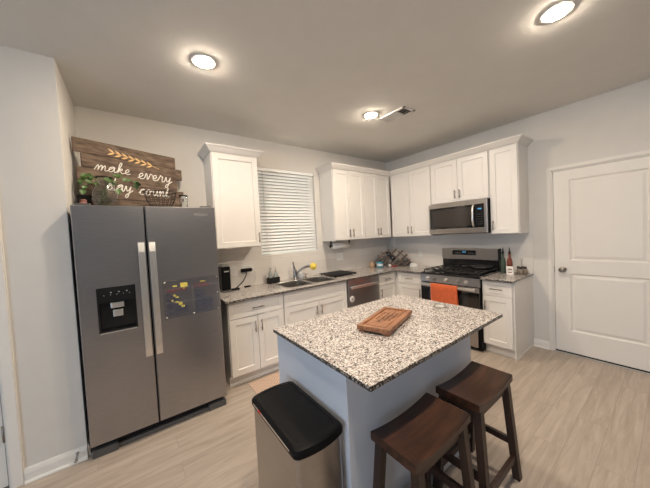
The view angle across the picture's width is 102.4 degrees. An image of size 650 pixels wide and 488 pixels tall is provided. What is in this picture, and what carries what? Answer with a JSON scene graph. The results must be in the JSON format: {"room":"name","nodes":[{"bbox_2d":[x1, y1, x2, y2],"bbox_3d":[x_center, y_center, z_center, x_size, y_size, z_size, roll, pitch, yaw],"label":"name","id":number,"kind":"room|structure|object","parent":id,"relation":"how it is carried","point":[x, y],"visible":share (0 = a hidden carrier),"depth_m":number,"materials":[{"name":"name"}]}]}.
{"room":"kitchen","nodes":[
{"label":"kitchen","id":0,"kind":"room"},
{"bbox_2d":[0,45,64,467],"bbox_3d":[-3.419,0.258,0.597,3.914,2.725,0.110,-4,3,-36],"label":"wall","id":1,"kind":"structure","parent":0,"point":[21,200],"depth_m":1.66,"materials":[{"name":"paint"}]},
{"bbox_2d":[0,395,8,487],"bbox_3d":[-2.336,0.512,1.356,0.814,2.023,0.048,-4,3,-36],"label":"door","id":2,"kind":"structure","parent":1,"relation":"in","point":[4,479],"depth_m":1.60,"materials":[{"name":"paint"}]},
{"bbox_2d":[0,214,24,487],"bbox_3d":[-2.345,0.483,1.356,0.950,2.112,0.086,-4,3,-36],"label":"trim","id":3,"kind":"structure","parent":1,"relation":"attached to","point":[8,385],"depth_m":1.60,"materials":[{"name":"paint"}]},
{"bbox_2d":[24,444,87,484],"bbox_3d":[-1.771,1.454,1.729,0.294,0.090,0.026,-4,3,-36],"label":"baseboard","id":4,"kind":"structure","parent":1,"relation":"attached to","point":[32,473],"depth_m":1.72,"materials":[{"name":"paint"}]},
{"bbox_2d":[30,52,88,452],"bbox_3d":[-2.024,0.134,2.088,0.110,2.725,0.847,-4,3,-36],"label":"wall","id":5,"kind":"structure","parent":0,"point":[53,105],"depth_m":1.75,"materials":[{"name":"paint"}]},
{"bbox_2d":[87,437,92,456],"bbox_3d":[-1.861,1.444,2.119,0.026,0.090,0.707,-4,3,-36],"label":"baseboard","id":6,"kind":"structure","parent":5,"relation":"attached to","point":[90,451],"depth_m":1.84,"materials":[{"name":"paint"}]},
{"bbox_2d":[74,106,389,287],"bbox_3d":[-0.470,-0.003,3.684,4.296,2.725,0.128,-4,3,-36],"label":"wall","id":7,"kind":"structure","parent":0,"point":[182,143],"depth_m":3.20,"materials":[{"name":"paint"}]},
{"bbox_2d":[204,151,261,248],"bbox_3d":[-1.037,-0.472,2.967,0.503,1.032,0.350,-4,3,-36],"label":"upper cabinet","id":8,"kind":"object","parent":7,"relation":"attached to","point":[231,180],"visible":0.97,"depth_m":2.84,"materials":[{"name":"paint"}]},
{"bbox_2d":[197,142,263,158],"bbox_3d":[-1.058,-1.002,2.941,0.620,0.066,0.384,-4,3,-36],"label":"crown molding","id":9,"kind":"structure","parent":8,"relation":"on","point":[207,147],"depth_m":2.79,"materials":[{"name":"paint"}]},
{"bbox_2d":[231,266,236,275],"bbox_3d":[-1.095,0.327,3.137,0.070,0.116,0.007,-4,3,-36],"label":"wall outlet","id":10,"kind":"object","parent":7,"relation":"attached to","point":[234,268],"visible":1,"depth_m":3.14,"materials":[{"name":"white plastic"}]},
{"bbox_2d":[236,268,251,287],"bbox_3d":[-1.007,0.416,3.150,0.066,0.224,0.302,-1,3,40],"label":"power adapter","id":11,"kind":"object","parent":7,"relation":"attached to","point":[246,270],"visible":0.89,"depth_m":3.17,"materials":[{"name":"black plastic"}]},
{"bbox_2d":[242,264,253,274],"bbox_3d":[-0.955,0.316,3.241,0.140,0.116,0.007,-4,3,-36],"label":"wall outlet","id":12,"kind":"object","parent":7,"relation":"attached to","point":[250,265],"visible":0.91,"depth_m":3.24,"materials":[{"name":"white plastic"}]},
{"bbox_2d":[258,174,317,256],"bbox_3d":[-0.520,-0.437,3.639,0.873,1.149,0.122,-4,3,-36],"label":"window","id":13,"kind":"structure","parent":7,"relation":"in","point":[260,174],"depth_m":3.62,"materials":[{"name":"paint"}]},
{"bbox_2d":[257,167,316,254],"bbox_3d":[-0.505,-0.446,3.617,0.861,1.127,0.065,-4,3,-36],"label":"window blind","id":14,"kind":"object","parent":13,"relation":"attached to","point":[290,220],"visible":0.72,"depth_m":3.60,"materials":[{"name":"white plastic"}]},
{"bbox_2d":[336,253,342,260],"bbox_3d":[0.232,0.199,4.118,0.140,0.116,0.007,-4,3,-36],"label":"wall outlet","id":15,"kind":"object","parent":7,"relation":"attached to","point":[339,256],"visible":1,"depth_m":4.11,"materials":[{"name":"white plastic"}]},
{"bbox_2d":[319,168,365,240],"bbox_3d":[0.280,-0.574,3.941,0.597,1.032,0.350,-4,3,-36],"label":"upper cabinet","id":16,"kind":"object","parent":7,"relation":"attached to","point":[341,191],"visible":1,"depth_m":3.80,"materials":[{"name":"paint"}]},
{"bbox_2d":[329,240,349,248],"bbox_3d":[0.229,0.008,3.982,0.382,0.126,0.092,-4,3,-36],"label":"paper towel holder","id":17,"kind":"object","parent":16,"relation":"attached to","point":[342,244],"visible":0.98,"depth_m":3.94,"materials":[{"name":"white paper"}]},
{"bbox_2d":[315,134,532,175],"bbox_3d":[1.238,-1.147,3.712,2.701,0.066,1.084,-2,2,20],"label":"crown molding","id":18,"kind":"structure","parent":16,"relation":"on","point":[522,139],"depth_m":3.60,"materials":[{"name":"paint"}]},
{"bbox_2d":[363,173,390,238],"bbox_3d":[0.764,-0.612,4.300,0.607,1.032,0.350,-4,3,-36],"label":"upper cabinet","id":19,"kind":"object","parent":7,"relation":"attached to","point":[375,187],"visible":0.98,"depth_m":4.16,"materials":[{"name":"paint"}]},
{"bbox_2d":[0,0,649,162],"bbox_3d":[0.506,-1.301,-1.246,8.420,0.120,9.220,-4,3,-36],"label":"ceiling","id":20,"kind":"structure","parent":0,"point":[299,73],"depth_m":1.90,"materials":[{"name":"paint"}]},
{"bbox_2d":[191,53,216,69],"bbox_3d":[-0.850,-1.274,1.837,0.170,0.016,0.170,-4,3,-36],"label":"recessed light","id":21,"kind":"object","parent":20,"relation":"in","point":[203,62],"visible":1,"depth_m":1.82,"materials":[{"name":"glass"}]},
{"bbox_2d":[195,57,212,67],"bbox_3d":[-0.850,-1.272,1.837,0.117,0.012,0.117,-4,3,-36],"label":"diffuser","id":22,"kind":"object","parent":21,"relation":"attached to","point":[201,62],"depth_m":1.82,"materials":[{"name":"white plastic"}]},
{"bbox_2d":[363,111,378,118],"bbox_3d":[0.494,-1.377,2.804,0.170,0.016,0.170,-4,3,-36],"label":"recessed light","id":23,"kind":"object","parent":20,"relation":"in","point":[372,114],"visible":1,"depth_m":2.78,"materials":[{"name":"paint"}]},
{"bbox_2d":[366,113,376,117],"bbox_3d":[0.494,-1.375,2.804,0.117,0.012,0.117,-4,3,-36],"label":"diffuser","id":24,"kind":"object","parent":23,"relation":"attached to","point":[371,115],"depth_m":2.79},
{"bbox_2d":[379,106,414,122],"bbox_3d":[0.772,-1.395,2.825,0.180,0.011,0.340,-4,3,-36],"label":"ceiling vent","id":25,"kind":"object","parent":20,"relation":"in","point":[404,110],"visible":1,"depth_m":2.81,"materials":[{"name":"metal"}]},
{"bbox_2d":[539,0,576,23],"bbox_3d":[1.386,-1.378,1.560,0.170,0.016,0.170,-4,3,-36],"label":"recessed light","id":26,"kind":"object","parent":20,"relation":"in","point":[558,12],"visible":1,"depth_m":1.54,"materials":[{"name":"paint"}]},
{"bbox_2d":[544,4,569,20],"bbox_3d":[1.386,-1.376,1.560,0.117,0.012,0.117,-4,3,-36],"label":"diffuser","id":27,"kind":"object","parent":26,"relation":"attached to","point":[558,12],"depth_m":1.55,"materials":[{"name":"white plastic"}]},
{"bbox_2d":[4,346,649,487],"bbox_3d":[0.660,1.526,-1.075,8.320,0.100,9.120,-4,3,-36],"label":"floor","id":28,"kind":"structure","parent":0,"point":[580,422],"depth_m":1.82,"materials":[{"name":"brown wood"}]},
{"bbox_2d":[70,203,226,459],"bbox_3d":[-1.483,0.579,2.300,0.905,1.765,0.828,-4,3,-36],"label":"refrigerator","id":29,"kind":"object","parent":28,"relation":"on","point":[146,372],"visible":1,"depth_m":1.95,"materials":[{"name":"silver metal"}]},
{"bbox_2d":[77,194,91,204],"bbox_3d":[-1.879,-0.316,2.044,0.085,0.140,0.010,-4,3,-36],"label":"frame","id":30,"kind":"object","parent":29,"relation":"on","point":[79,196],"visible":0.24,"depth_m":2.04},
{"bbox_2d":[91,176,119,205],"bbox_3d":[-1.753,-0.391,2.082,0.180,0.275,0.179,-4,3,-36],"label":"glass vase","id":31,"kind":"object","parent":29,"relation":"on","point":[104,192],"depth_m":2.03,"materials":[{"name":"clear glass"}]},
{"bbox_2d":[77,173,140,205],"bbox_3d":[-1.718,-0.410,2.101,0.397,0.308,0.189,-4,3,-36],"label":"vine","id":32,"kind":"object","parent":29,"relation":"on","point":[104,192],"visible":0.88,"depth_m":2.02,"materials":[{"name":"green plant"}]},
{"bbox_2d":[71,136,183,208],"bbox_3d":[-1.713,-0.562,2.372,0.036,0.581,0.838,-2,2,33],"label":"wooden sign","id":33,"kind":"object","parent":29,"relation":"on","point":[152,171],"visible":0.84,"depth_m":2.33,"materials":[{"name":"brown wood"}]},
{"bbox_2d":[143,190,175,206],"bbox_3d":[-1.470,-0.373,2.341,0.257,0.185,0.194,-4,3,-36],"label":"wire basket","id":34,"kind":"object","parent":29,"relation":"on","point":[144,192],"visible":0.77,"depth_m":2.32,"materials":[{"name":"black metal"}]},
{"bbox_2d":[179,195,187,206],"bbox_3d":[-1.319,-0.371,2.440,0.076,0.165,0.075,-4,3,-36],"label":"glass tumbler","id":35,"kind":"object","parent":29,"relation":"on","point":[183,199],"visible":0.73,"depth_m":2.41,"materials":[{"name":"clear glass"}]},
{"bbox_2d":[163,276,218,318],"bbox_3d":[-1.088,0.429,2.149,0.412,0.300,0.006,-4,3,-36],"label":"board","id":36,"kind":"object","parent":29,"relation":"attached to","point":[183,285],"visible":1,"depth_m":2.11,"materials":[{"name":"paper"}]},
{"bbox_2d":[220,294,283,386],"bbox_3d":[-0.848,0.979,2.930,0.596,0.858,0.631,-4,3,-36],"label":"base cabinet","id":37,"kind":"object","parent":28,"relation":"on","point":[250,345],"visible":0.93,"depth_m":2.67,"materials":[{"name":"paint"}]},
{"bbox_2d":[248,372,279,393],"bbox_3d":[-0.109,1.372,2.809,1.285,0.007,0.520,-4,3,-36],"label":"kitchen mat","id":38,"kind":"object","parent":28,"relation":"on","point":[264,383],"visible":0.21,"depth_m":2.63,"materials":[{"name":"fabric"}]},
{"bbox_2d":[252,381,342,487],"bbox_3d":[-0.137,1.107,1.253,0.250,0.651,0.498,-4,3,-36],"label":"trash can","id":39,"kind":"object","parent":28,"relation":"on","point":[298,441],"visible":1,"depth_m":1.13,"materials":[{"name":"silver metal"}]},
{"bbox_2d":[282,281,346,325],"bbox_3d":[-0.236,0.932,3.382,0.923,0.858,0.631,-4,3,-36],"label":"base cabinet","id":40,"kind":"object","parent":28,"relation":"on","point":[300,305],"visible":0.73,"depth_m":3.11,"materials":[{"name":"paint"}]},
{"bbox_2d":[220,263,434,303],"bbox_3d":[0.263,0.462,3.490,3.152,0.021,1.054,-4,3,-36],"label":"countertop","id":41,"kind":"structure","parent":40,"relation":"on","point":[260,290],"depth_m":3.18,"materials":[{"name":"grey stone"}]},
{"bbox_2d":[218,263,231,292],"bbox_3d":[-1.145,0.385,2.981,0.102,0.312,0.155,-4,3,-36],"label":"coffee maker","id":42,"kind":"object","parent":41,"relation":"on","point":[224,269],"visible":0.86,"depth_m":2.93,"materials":[{"name":"black plastic"}]},
{"bbox_2d":[267,276,279,283],"bbox_3d":[-0.666,0.466,3.372,0.150,0.075,0.075,-4,3,-36],"label":"sink caddy","id":43,"kind":"object","parent":41,"relation":"on","point":[274,279],"visible":0.86,"depth_m":3.34,"materials":[{"name":"black plastic"}]},
{"bbox_2d":[268,268,272,277],"bbox_3d":[-0.698,0.404,3.345,0.060,0.186,0.064,-4,3,-36],"label":"soap bottle","id":44,"kind":"object","parent":43,"relation":"in","point":[270,275],"visible":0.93,"depth_m":3.33,"materials":[{"name":"clear glass"}]},
{"bbox_2d":[297,272,303,278],"bbox_3d":[-0.335,0.436,3.620,0.096,0.082,0.094,-4,3,-36],"label":"ball","id":45,"kind":"object","parent":41,"relation":"on","point":[300,275],"visible":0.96,"depth_m":3.59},
{"bbox_2d":[292,262,309,279],"bbox_3d":[-0.318,0.355,3.543,0.249,0.245,0.068,-3,2,-5],"label":"kitchen faucet","id":46,"kind":"object","parent":41,"relation":"on","point":[295,272],"visible":0.99,"depth_m":3.52,"materials":[{"name":"silver metal"}]},
{"bbox_2d":[310,263,316,269],"bbox_3d":[-0.160,0.303,3.538,0.086,0.100,0.073,-4,3,-36],"label":"ball","id":47,"kind":"object","parent":46,"relation":"hanging from","point":[313,266],"visible":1,"depth_m":3.52,"materials":[{"name":"yellow plastic"}]},
{"bbox_2d":[274,276,336,287],"bbox_3d":[-0.235,0.571,3.364,0.750,0.185,0.410,-4,3,-36],"label":"sink","id":48,"kind":"object","parent":41,"relation":"in","point":[306,281],"visible":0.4,"depth_m":3.47,"materials":[{"name":"metal"}]},
{"bbox_2d":[319,270,356,276],"bbox_3d":[0.193,0.432,3.811,0.415,0.024,0.380,-4,3,-36],"label":"tray","id":49,"kind":"object","parent":41,"relation":"on","point":[339,272],"visible":0.98,"depth_m":3.78,"materials":[{"name":"black plastic"}]},
{"bbox_2d":[369,262,374,267],"bbox_3d":[0.789,0.348,4.383,0.090,0.090,0.089,-4,3,-36],"label":"jar","id":50,"kind":"object","parent":41,"relation":"on","point":[371,264],"visible":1,"depth_m":4.35,"materials":[{"name":"brown ceramic"}]},
{"bbox_2d":[376,261,382,267],"bbox_3d":[0.911,0.342,4.343,0.113,0.092,0.113,-4,3,-36],"label":"tin","id":51,"kind":"object","parent":41,"relation":"on","point":[379,264],"visible":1,"depth_m":4.30,"materials":[{"name":"blue metal"}]},
{"bbox_2d":[375,249,410,265],"bbox_3d":[1.149,0.226,4.456,0.685,0.286,0.150,-3,2,9],"label":"wine rack","id":52,"kind":"object","parent":41,"relation":"on","point":[401,251],"visible":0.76,"depth_m":4.40,"materials":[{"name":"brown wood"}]},
{"bbox_2d":[409,262,418,266],"bbox_3d":[1.457,0.328,4.261,0.090,0.070,0.160,-4,3,-36],"label":"butter dish","id":53,"kind":"object","parent":41,"relation":"on","point":[413,264],"visible":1,"depth_m":4.22,"materials":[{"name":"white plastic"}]},
{"bbox_2d":[346,275,379,307],"bbox_3d":[0.391,0.884,3.824,0.600,0.858,0.644,-4,3,-36],"label":"dishwasher","id":54,"kind":"object","parent":28,"relation":"on","point":[360,291],"visible":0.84,"depth_m":3.56,"materials":[{"name":"grey metal"}]},
{"bbox_2d":[277,335,470,487],"bbox_3d":[0.363,0.960,1.748,1.151,0.858,0.699,-4,3,-36],"label":"kitchen island","id":55,"kind":"object","parent":28,"relation":"on","point":[360,411],"visible":0.2,"depth_m":1.30,"materials":[{"name":"paint"}]},
{"bbox_2d":[273,294,502,391],"bbox_3d":[0.428,0.517,1.715,1.271,0.021,0.855,-4,3,-36],"label":"island countertop","id":56,"kind":"structure","parent":55,"relation":"on","point":[371,360],"depth_m":1.47,"materials":[{"name":"stone"}]},
{"bbox_2d":[357,307,411,336],"bbox_3d":[0.396,0.489,1.682,0.204,0.041,0.428,-1,2,35],"label":"cutting board","id":57,"kind":"object","parent":56,"relation":"on","point":[385,320],"visible":1,"depth_m":1.62,"materials":[{"name":"brown wood"}]},
{"bbox_2d":[433,304,446,307],"bbox_3d":[0.877,0.472,1.985,0.098,0.004,0.098,-4,3,-36],"label":"outlet","id":58,"kind":"object","parent":56,"relation":"on","point":[435,305],"visible":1,"depth_m":1.98,"materials":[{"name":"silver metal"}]},
{"bbox_2d":[379,272,395,298],"bbox_3d":[0.783,0.853,4.136,0.392,0.858,0.631,-4,3,-36],"label":"base cabinet","id":59,"kind":"object","parent":28,"relation":"on","point":[387,288],"visible":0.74,"depth_m":3.89,"materials":[{"name":"paint"}]},
{"bbox_2d":[395,271,397,294],"bbox_3d":[1.174,0.822,4.443,0.598,0.858,0.596,-4,3,-36],"label":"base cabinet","id":60,"kind":"object","parent":28,"relation":"on","point":[396,284],"visible":0.02,"depth_m":4.03,"materials":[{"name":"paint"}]},
{"bbox_2d":[397,271,421,298],"bbox_3d":[1.476,0.823,4.011,0.631,0.858,0.452,-4,3,-36],"label":"base cabinet","id":61,"kind":"object","parent":28,"relation":"on","point":[409,284],"visible":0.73,"depth_m":3.83,"materials":[{"name":"paint"}]},
{"bbox_2d":[370,392,474,487],"bbox_3d":[0.452,1.103,1.188,0.437,0.602,0.297,-4,3,-36],"label":"stool","id":62,"kind":"object","parent":28,"relation":"on","point":[417,438],"visible":1,"depth_m":1.16,"materials":[{"name":"brown wood"}]},
{"bbox_2d":[420,248,500,350],"bbox_3d":[1.800,0.666,3.493,0.702,1.174,0.760,-4,3,-36],"label":"gas range","id":63,"kind":"object","parent":28,"relation":"on","point":[467,279],"visible":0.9,"depth_m":3.37,"materials":[{"name":"silver metal"}]},
{"bbox_2d":[430,283,458,304],"bbox_3d":[1.507,0.659,3.307,0.034,0.296,0.353,-4,3,-36],"label":"dish towel","id":64,"kind":"object","parent":63,"relation":"hanging from","point":[449,294],"visible":0.77,"depth_m":3.28,"materials":[{"name":"orange fabric"}]},
{"bbox_2d":[421,267,500,278],"bbox_3d":[1.806,0.373,3.498,0.640,0.024,0.759,-4,3,-36],"label":"cooktop","id":65,"kind":"object","parent":63,"relation":"in","point":[436,272],"depth_m":3.34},
{"bbox_2d":[462,265,491,269],"bbox_3d":[1.981,0.294,3.372,0.322,0.055,0.280,-4,3,-36],"label":"pan","id":66,"kind":"object","parent":63,"relation":"on","point":[479,267],"visible":1,"depth_m":3.37,"materials":[{"name":"metal"}]},
{"bbox_2d":[433,361,521,487],"bbox_3d":[0.865,1.072,1.491,0.437,0.602,0.297,-4,3,-36],"label":"stool","id":67,"kind":"object","parent":28,"relation":"on","point":[474,390],"visible":0.95,"depth_m":1.45,"materials":[{"name":"brown wood"}]},
{"bbox_2d":[482,275,533,360],"bbox_3d":[2.165,0.821,3.085,0.640,0.858,0.325,-4,3,-36],"label":"base cabinet","id":68,"kind":"object","parent":28,"relation":"on","point":[511,335],"visible":0.96,"depth_m":2.92,"materials":[{"name":"paint"}]},
{"bbox_2d":[480,272,532,282],"bbox_3d":[2.138,0.382,3.062,0.640,0.021,0.329,-4,3,-36],"label":"countertop","id":69,"kind":"structure","parent":68,"relation":"on","point":[499,277],"depth_m":2.97,"materials":[{"name":"grey stone"}]},
{"bbox_2d":[500,247,505,272],"bbox_3d":[2.212,0.200,3.243,0.058,0.322,0.057,-4,3,-36],"label":"oil bottle","id":70,"kind":"object","parent":69,"relation":"on","point":[503,260],"visible":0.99,"depth_m":3.23,"materials":[{"name":"green glass"}]},
{"bbox_2d":[507,247,512,265],"bbox_3d":[2.245,0.201,3.174,0.058,0.322,0.057,-4,3,-36],"label":"oil bottle","id":71,"kind":"object","parent":69,"relation":"on","point":[509,260],"visible":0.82,"depth_m":3.16,"materials":[{"name":"red glass"}]},
{"bbox_2d":[506,266,513,274],"bbox_3d":[2.212,0.317,3.119,0.019,0.098,0.070,-4,3,-36],"label":"card","id":72,"kind":"object","parent":69,"relation":"on","point":[510,269],"visible":1,"depth_m":3.11,"materials":[{"name":"white paper"}]},
{"bbox_2d":[515,258,528,274],"bbox_3d":[2.330,0.262,3.091,0.130,0.191,0.130,-4,3,-36],"label":"caddy","id":73,"kind":"object","parent":69,"relation":"on","point":[520,258],"visible":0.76,"depth_m":3.08,"materials":[{"name":"silver metal"}]},
{"bbox_2d":[386,78,649,341],"bbox_3d":[3.911,-0.138,1.258,0.128,2.725,9.000,-4,3,-36],"label":"wall","id":74,"kind":"structure","parent":0,"point":[615,122],"depth_m":3.03,"materials":[{"name":"paint"}]},
{"bbox_2d":[390,165,443,236],"bbox_3d":[1.431,-0.640,4.154,0.350,1.032,0.733,-4,3,-36],"label":"upper cabinet","id":75,"kind":"object","parent":74,"relation":"attached to","point":[411,196],"visible":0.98,"depth_m":4.04,"materials":[{"name":"paint"}]},
{"bbox_2d":[431,150,489,204],"bbox_3d":[1.865,-0.862,3.544,0.350,0.590,0.761,-4,3,-36],"label":"upper cabinet","id":76,"kind":"object","parent":74,"relation":"attached to","point":[465,178],"visible":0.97,"depth_m":3.41,"materials":[{"name":"paint"}]},
{"bbox_2d":[429,198,490,234],"bbox_3d":[1.850,-0.351,3.532,0.454,0.421,0.759,-4,3,-36],"label":"microwave oven","id":77,"kind":"object","parent":76,"relation":"attached to","point":[470,216],"visible":0.99,"depth_m":3.37,"materials":[{"name":"silver metal"}]},
{"bbox_2d":[489,142,528,233],"bbox_3d":[2.192,-0.642,3.126,0.350,1.032,0.296,-4,3,-36],"label":"upper cabinet","id":78,"kind":"object","parent":74,"relation":"attached to","point":[508,164],"visible":1,"depth_m":3.03,"materials":[{"name":"paint"}]},
{"bbox_2d":[534,338,549,349],"bbox_3d":[2.566,1.184,3.099,0.026,0.090,0.160,-4,3,-36],"label":"baseboard","id":79,"kind":"structure","parent":74,"relation":"attached to","point":[544,344],"depth_m":3.09,"materials":[{"name":"paint"}]},
{"bbox_2d":[546,150,649,349],"bbox_3d":[2.868,0.183,2.653,0.086,2.090,0.921,-4,3,-36],"label":"trim","id":80,"kind":"structure","parent":74,"relation":"attached to","point":[549,171],"depth_m":2.96,"materials":[{"name":"paint"}]},
{"bbox_2d":[553,156,649,372],"bbox_3d":[2.841,0.207,2.634,0.114,2.030,0.823,-4,3,-36],"label":"door","id":81,"kind":"structure","parent":74,"relation":"in","point":[602,211],"depth_m":2.65,"materials":[{"name":"paint"}]},
{"bbox_2d":[554,350,649,374],"bbox_3d":[2.922,1.222,2.691,0.093,0.008,0.845,-4,3,-36],"label":"trim","id":82,"kind":"structure","parent":74,"relation":"attached to","point":[554,350],"depth_m":2.67,"materials":[{"name":"grey plastic"}]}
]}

